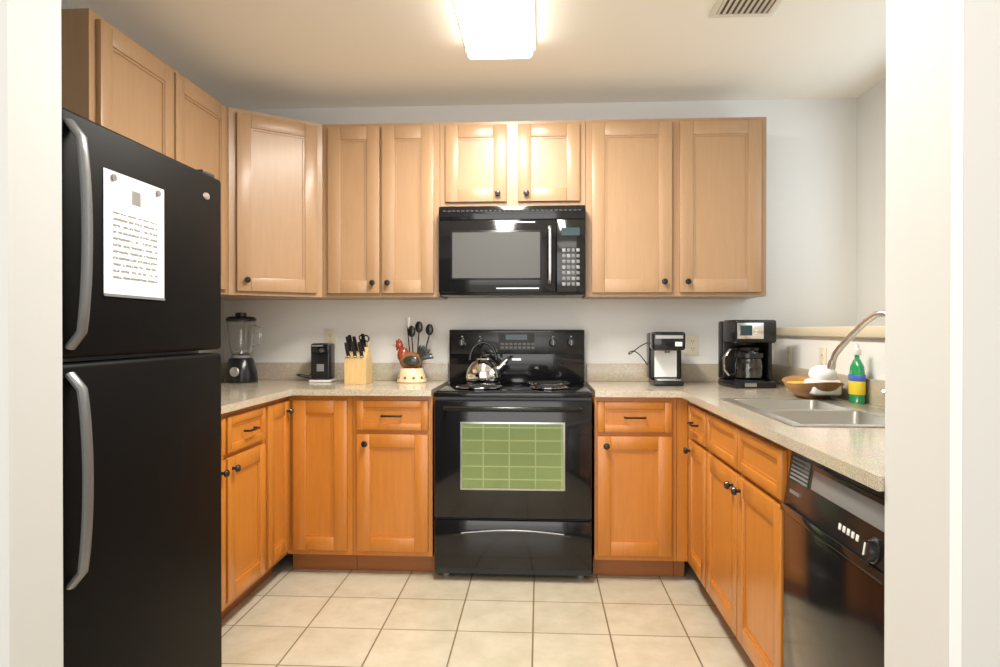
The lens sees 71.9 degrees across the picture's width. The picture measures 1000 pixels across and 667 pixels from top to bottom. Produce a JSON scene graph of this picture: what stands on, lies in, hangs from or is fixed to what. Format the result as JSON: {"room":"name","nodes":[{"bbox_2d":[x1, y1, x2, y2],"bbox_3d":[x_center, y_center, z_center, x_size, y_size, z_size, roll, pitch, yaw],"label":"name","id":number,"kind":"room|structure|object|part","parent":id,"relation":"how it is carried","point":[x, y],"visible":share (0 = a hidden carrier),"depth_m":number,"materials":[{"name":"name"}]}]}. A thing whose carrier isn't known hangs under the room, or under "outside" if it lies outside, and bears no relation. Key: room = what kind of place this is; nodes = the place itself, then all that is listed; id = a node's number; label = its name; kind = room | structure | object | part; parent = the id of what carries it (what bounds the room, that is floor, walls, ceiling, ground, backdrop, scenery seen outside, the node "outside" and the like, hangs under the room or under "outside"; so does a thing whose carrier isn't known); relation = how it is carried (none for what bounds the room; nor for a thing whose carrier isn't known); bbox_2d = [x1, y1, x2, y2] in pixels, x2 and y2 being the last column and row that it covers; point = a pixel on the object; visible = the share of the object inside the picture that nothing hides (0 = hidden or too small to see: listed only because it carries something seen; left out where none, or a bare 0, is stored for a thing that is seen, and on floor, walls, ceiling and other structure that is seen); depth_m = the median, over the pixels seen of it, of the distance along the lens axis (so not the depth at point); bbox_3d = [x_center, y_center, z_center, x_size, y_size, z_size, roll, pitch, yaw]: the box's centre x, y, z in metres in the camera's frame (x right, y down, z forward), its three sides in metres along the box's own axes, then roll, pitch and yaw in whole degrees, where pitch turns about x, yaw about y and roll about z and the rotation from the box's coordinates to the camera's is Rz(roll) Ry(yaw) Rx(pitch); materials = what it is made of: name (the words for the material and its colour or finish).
{"room":"kitchen","nodes":[
{"label":"kitchen","id":0,"kind":"room"},
{"bbox_2d":[221,551,754,666],"bbox_3d":[0.045,1.231,0.790,8.000,0.050,6.570,0,0,3],"label":"floor","id":1,"kind":"structure","parent":0,"point":[285,613],"depth_m":2.85,"materials":[{"name":"tile"}]},
{"bbox_2d":[62,107,221,666],"bbox_3d":[-1.310,0.339,1.940,0.821,1.721,0.780,0,0,3],"label":"refrigerator","id":2,"kind":"object","parent":1,"relation":"on","point":[141,388],"visible":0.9,"depth_m":1.84,"materials":[{"name":"black painted metal"},{"name":"brushed metal"}]},
{"bbox_2d":[103,167,164,300],"bbox_3d":[-0.953,-0.248,1.812,0.007,0.312,0.270,0,0,3],"label":"sheet","id":3,"kind":"object","parent":2,"relation":"attached to","point":[133,227],"visible":1,"depth_m":1.79,"materials":[{"name":"paper"},{"name":"metal"}]},
{"bbox_2d":[221,403,265,618],"bbox_3d":[-1.368,0.751,2.745,0.650,0.886,0.785,0,0,3],"label":"base cabinet","id":4,"kind":"object","parent":1,"relation":"on","point":[243,503],"visible":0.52,"depth_m":2.88,"materials":[{"name":"brown wood"}]},
{"bbox_2d":[247,397,293,595],"bbox_3d":[-1.337,0.748,3.287,0.649,0.886,0.298,0,0,3],"label":"base cabinet","id":5,"kind":"object","parent":1,"relation":"on","point":[278,413],"depth_m":3.27,"materials":[{"name":"brown wood"}]},
{"bbox_2d":[287,395,356,569],"bbox_3d":[-0.873,0.746,3.699,0.328,0.886,0.618,0,0,3],"label":"base cabinet","id":6,"kind":"object","parent":1,"relation":"on","point":[321,482],"visible":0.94,"depth_m":3.40,"materials":[{"name":"brown wood"}]},
{"bbox_2d":[221,362,448,413],"bbox_3d":[-1.005,0.239,3.169,1.324,0.130,1.686,0,0,3],"label":"countertop","id":7,"kind":"structure","parent":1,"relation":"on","point":[276,381],"depth_m":3.61,"materials":[{"name":"stone"}]},
{"bbox_2d":[224,312,261,382],"bbox_3d":[-1.423,0.077,3.828,0.208,0.386,0.182,0,0,3],"label":"blender","id":8,"kind":"object","parent":7,"relation":"on","point":[241,365],"visible":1,"depth_m":3.77,"materials":[{"name":"black plastic"}]},
{"bbox_2d":[296,343,336,381],"bbox_3d":[-1.042,0.162,3.876,0.220,0.215,0.139,0,0,3],"label":"can opener","id":9,"kind":"object","parent":7,"relation":"on","point":[322,362],"visible":1,"depth_m":3.83,"materials":[{"name":"black plastic"}]},
{"bbox_2d":[344,334,372,383],"bbox_3d":[-0.766,0.135,3.731,0.128,0.270,0.209,0,0,3],"label":"knife block","id":10,"kind":"object","parent":7,"relation":"on","point":[358,366],"visible":1,"depth_m":3.69,"materials":[{"name":"brown wood"}]},
{"bbox_2d":[391,321,433,382],"bbox_3d":[-0.485,0.090,3.835,0.242,0.360,0.166,0,0,3],"label":"utensil crock","id":11,"kind":"object","parent":7,"relation":"on","point":[411,371],"visible":1,"depth_m":3.81,"materials":[{"name":"beige ceramic"}]},
{"bbox_2d":[353,395,434,570],"bbox_3d":[-0.511,0.747,3.663,0.394,0.886,0.650,0,0,3],"label":"base cabinet","id":12,"kind":"object","parent":1,"relation":"on","point":[393,488],"visible":0.92,"depth_m":3.38,"materials":[{"name":"brown wood"}]},
{"bbox_2d":[434,330,591,578],"bbox_3d":[0.077,0.585,3.590,0.760,1.211,0.701,0,0,3],"label":"range","id":13,"kind":"object","parent":1,"relation":"on","point":[513,466],"visible":0.92,"depth_m":3.30,"materials":[{"name":"black metal"}]},
{"bbox_2d":[466,341,510,381],"bbox_3d":[-0.064,0.149,3.731,0.244,0.218,0.192,0,0,3],"label":"kettle","id":14,"kind":"object","parent":13,"relation":"on","point":[482,368],"visible":1,"depth_m":3.68,"materials":[{"name":"silver metal"}]},
{"bbox_2d":[591,394,687,575],"bbox_3d":[0.694,0.747,3.593,0.444,0.886,0.650,0,0,3],"label":"base cabinet","id":15,"kind":"object","parent":1,"relation":"on","point":[634,463],"depth_m":3.31,"materials":[{"name":"brown wood"}]},
{"bbox_2d":[586,363,673,397],"bbox_3d":[0.667,0.237,3.598,0.390,0.130,0.638,0,0,3],"label":"countertop","id":16,"kind":"structure","parent":15,"relation":"on","point":[602,379],"depth_m":3.81,"materials":[{"name":"stone"}]},
{"bbox_2d":[628,332,684,385],"bbox_3d":[0.825,0.131,3.654,0.273,0.280,0.210,0,0,3],"label":"coffee brewer","id":17,"kind":"object","parent":16,"relation":"on","point":[663,363],"visible":1,"depth_m":3.65,"materials":[{"name":"black"}]},
{"bbox_3d":[0.891,0.747,3.607,0.051,0.886,0.598,0,0,3],"label":"corner base cabinet filler","id":18,"kind":"part","parent":15,"relation":"part of","materials":[{"name":"brown wood"}]},
{"bbox_2d":[683,401,709,588],"bbox_3d":[1.162,0.749,3.079,0.650,0.886,0.423,0,0,3],"label":"base cabinet","id":19,"kind":"object","parent":1,"relation":"on","point":[697,450],"visible":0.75,"depth_m":3.06,"materials":[{"name":"brown wood"}]},
{"bbox_2d":[702,364,789,366],"bbox_3d":[1.206,0.237,3.567,0.390,0.130,0.638,0,0,3],"label":"countertop","id":20,"kind":"structure","parent":19,"relation":"on","point":[703,365],"depth_m":3.87,"materials":[{"name":"stone"}]},
{"bbox_2d":[706,411,791,666],"bbox_3d":[1.124,0.753,2.407,0.649,0.886,0.918,0,0,3],"label":"base cabinet","id":21,"kind":"object","parent":1,"relation":"on","point":[747,471],"visible":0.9,"depth_m":2.31,"materials":[{"name":"brown wood"}]},
{"bbox_2d":[674,364,884,490],"bbox_3d":[1.134,0.242,2.618,0.654,0.130,2.540,0,0,3],"label":"countertop","id":22,"kind":"structure","parent":21,"relation":"on","point":[857,454],"depth_m":2.06,"materials":[{"name":"stone"}]},
{"bbox_2d":[718,320,775,387],"bbox_3d":[1.246,0.101,3.525,0.240,0.340,0.235,0,0,-5],"label":"drip coffee maker","id":23,"kind":"object","parent":22,"relation":"on","point":[744,353],"visible":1,"depth_m":3.45,"materials":[{"name":"black plastic"},{"name":"clear glass"},{"name":"metal"}]},
{"bbox_2d":[721,398,884,426],"bbox_3d":[1.140,0.367,2.460,0.483,0.189,0.820,0,0,3],"label":"double-bowl sink","id":24,"kind":"object","parent":22,"relation":"in","point":[817,413],"visible":0.38,"depth_m":2.45,"materials":[{"name":"silver metal"}]},
{"bbox_2d":[782,365,843,398],"bbox_3d":[1.337,0.203,2.959,0.210,0.144,0.400,0,0,3],"label":"bowl","id":25,"kind":"object","parent":22,"relation":"on","point":[820,382],"visible":1,"depth_m":2.82,"materials":[{"name":"brown wood"}]},
{"bbox_2d":[827,310,884,393],"bbox_3d":[1.287,0.096,2.409,0.163,0.353,0.318,0,0,3],"label":"gooseneck faucet","id":26,"kind":"object","parent":22,"relation":"on","point":[851,336],"visible":0.38,"depth_m":2.46,"materials":[{"name":"silver metal"}]},
{"bbox_2d":[848,344,865,403],"bbox_3d":[1.415,0.159,2.734,0.056,0.233,0.090,0,0,3],"label":"dish soap bottle","id":27,"kind":"object","parent":22,"relation":"on","point":[856,384],"visible":0.96,"depth_m":2.71,"materials":[{"name":"green plastic"}]},
{"bbox_2d":[780,451,884,666],"bbox_3d":[1.085,0.759,1.650,0.639,0.882,0.588,0,0,3],"label":"dishwasher","id":28,"kind":"object","parent":1,"relation":"on","point":[834,553],"visible":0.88,"depth_m":1.64,"materials":[{"name":"black metal"}]},
{"bbox_2d":[0,0,999,666],"bbox_3d":[0.045,-0.094,0.783,8.000,2.600,6.570,0,0,3],"label":"shell","id":29,"kind":"object","parent":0,"point":[882,162],"visible":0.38,"depth_m":2.79,"materials":[{"name":"white paint"}]},
{"bbox_2d":[61,8,227,294],"bbox_3d":[-1.504,-0.652,2.892,0.359,0.925,1.048,0,0,3],"label":"wall cabinet","id":30,"kind":"object","parent":29,"relation":"attached to","point":[113,78],"visible":0.38,"depth_m":2.65,"materials":[{"name":"brown wood"}]},
{"bbox_2d":[221,107,336,299],"bbox_3d":[-1.292,-0.656,3.716,0.687,0.925,0.618,0,0,3],"label":"upper cabinet","id":31,"kind":"object","parent":29,"relation":"attached to","point":[275,207],"visible":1,"depth_m":3.53,"materials":[{"name":"brown wood"}]},
{"bbox_2d":[324,329,336,348],"bbox_3d":[-0.986,0.030,4.009,0.072,0.116,0.007,0,0,3],"label":"electrical outlet","id":32,"kind":"object","parent":29,"relation":"attached to","point":[329,335],"visible":0.79,"depth_m":4.01,"materials":[{"name":"beige plastic"}]},
{"bbox_2d":[323,123,447,299],"bbox_3d":[-0.626,-0.657,3.808,0.629,0.925,0.359,0,0,3],"label":"wall cabinet","id":33,"kind":"object","parent":29,"relation":"attached to","point":[381,194],"visible":1,"depth_m":3.66,"materials":[{"name":"brown wood"}]},
{"bbox_2d":[453,0,534,59],"bbox_3d":[-0.033,-1.264,2.510,0.315,0.075,1.220,0,0,3],"label":"ceiling light fixture","id":34,"kind":"object","parent":29,"relation":"attached to","point":[497,29],"visible":1,"depth_m":2.78,"materials":[{"name":"white plastic"}]},
{"bbox_2d":[439,205,585,297],"bbox_3d":[0.070,-0.429,3.729,0.758,0.460,0.433,0,0,3],"label":"microwave","id":35,"kind":"object","parent":29,"relation":"attached to","point":[512,251],"visible":1,"depth_m":3.56,"materials":[{"name":"black plastic"},{"name":"glass"}]},
{"bbox_2d":[440,120,584,206],"bbox_3d":[0.072,-0.897,3.766,0.766,0.445,0.359,0,0,3],"label":"upper cabinet","id":36,"kind":"object","parent":29,"relation":"attached to","point":[521,163],"visible":0.96,"depth_m":3.62,"materials":[{"name":"brown wood"}]},
{"bbox_2d":[582,117,766,298],"bbox_3d":[0.920,-0.656,3.719,0.928,0.925,0.359,0,0,3],"label":"wall cabinet","id":37,"kind":"object","parent":29,"relation":"attached to","point":[675,208],"visible":1,"depth_m":3.57,"materials":[{"name":"brown wood"}]},
{"bbox_2d":[686,335,698,354],"bbox_3d":[1.086,0.065,3.890,0.072,0.116,0.007,0,0,3],"label":"electrical outlet","id":38,"kind":"object","parent":29,"relation":"attached to","point":[692,344],"visible":1,"depth_m":3.89,"materials":[{"name":"beige plastic"}]},
{"bbox_2d":[708,0,782,17],"bbox_3d":[0.974,-1.299,2.677,0.255,0.008,0.310,0,0,3],"label":"ceiling air vent","id":39,"kind":"object","parent":29,"relation":"attached to","point":[740,8],"visible":1,"depth_m":2.76,"materials":[{"name":"silver metal"}]},
{"bbox_2d":[787,346,791,366],"bbox_3d":[1.516,0.122,3.619,0.007,0.116,0.072,0,0,3],"label":"outlet","id":40,"kind":"object","parent":29,"relation":"attached to","point":[789,355],"visible":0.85,"depth_m":3.61,"materials":[{"name":"beige plastic"}]},
{"bbox_2d":[819,348,825,365],"bbox_3d":[1.491,0.124,3.190,0.007,0.116,0.072,0,0,3],"label":"outlet","id":41,"kind":"object","parent":29,"relation":"attached to","point":[822,356],"visible":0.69,"depth_m":3.18,"materials":[{"name":"beige plastic"}]}
]}

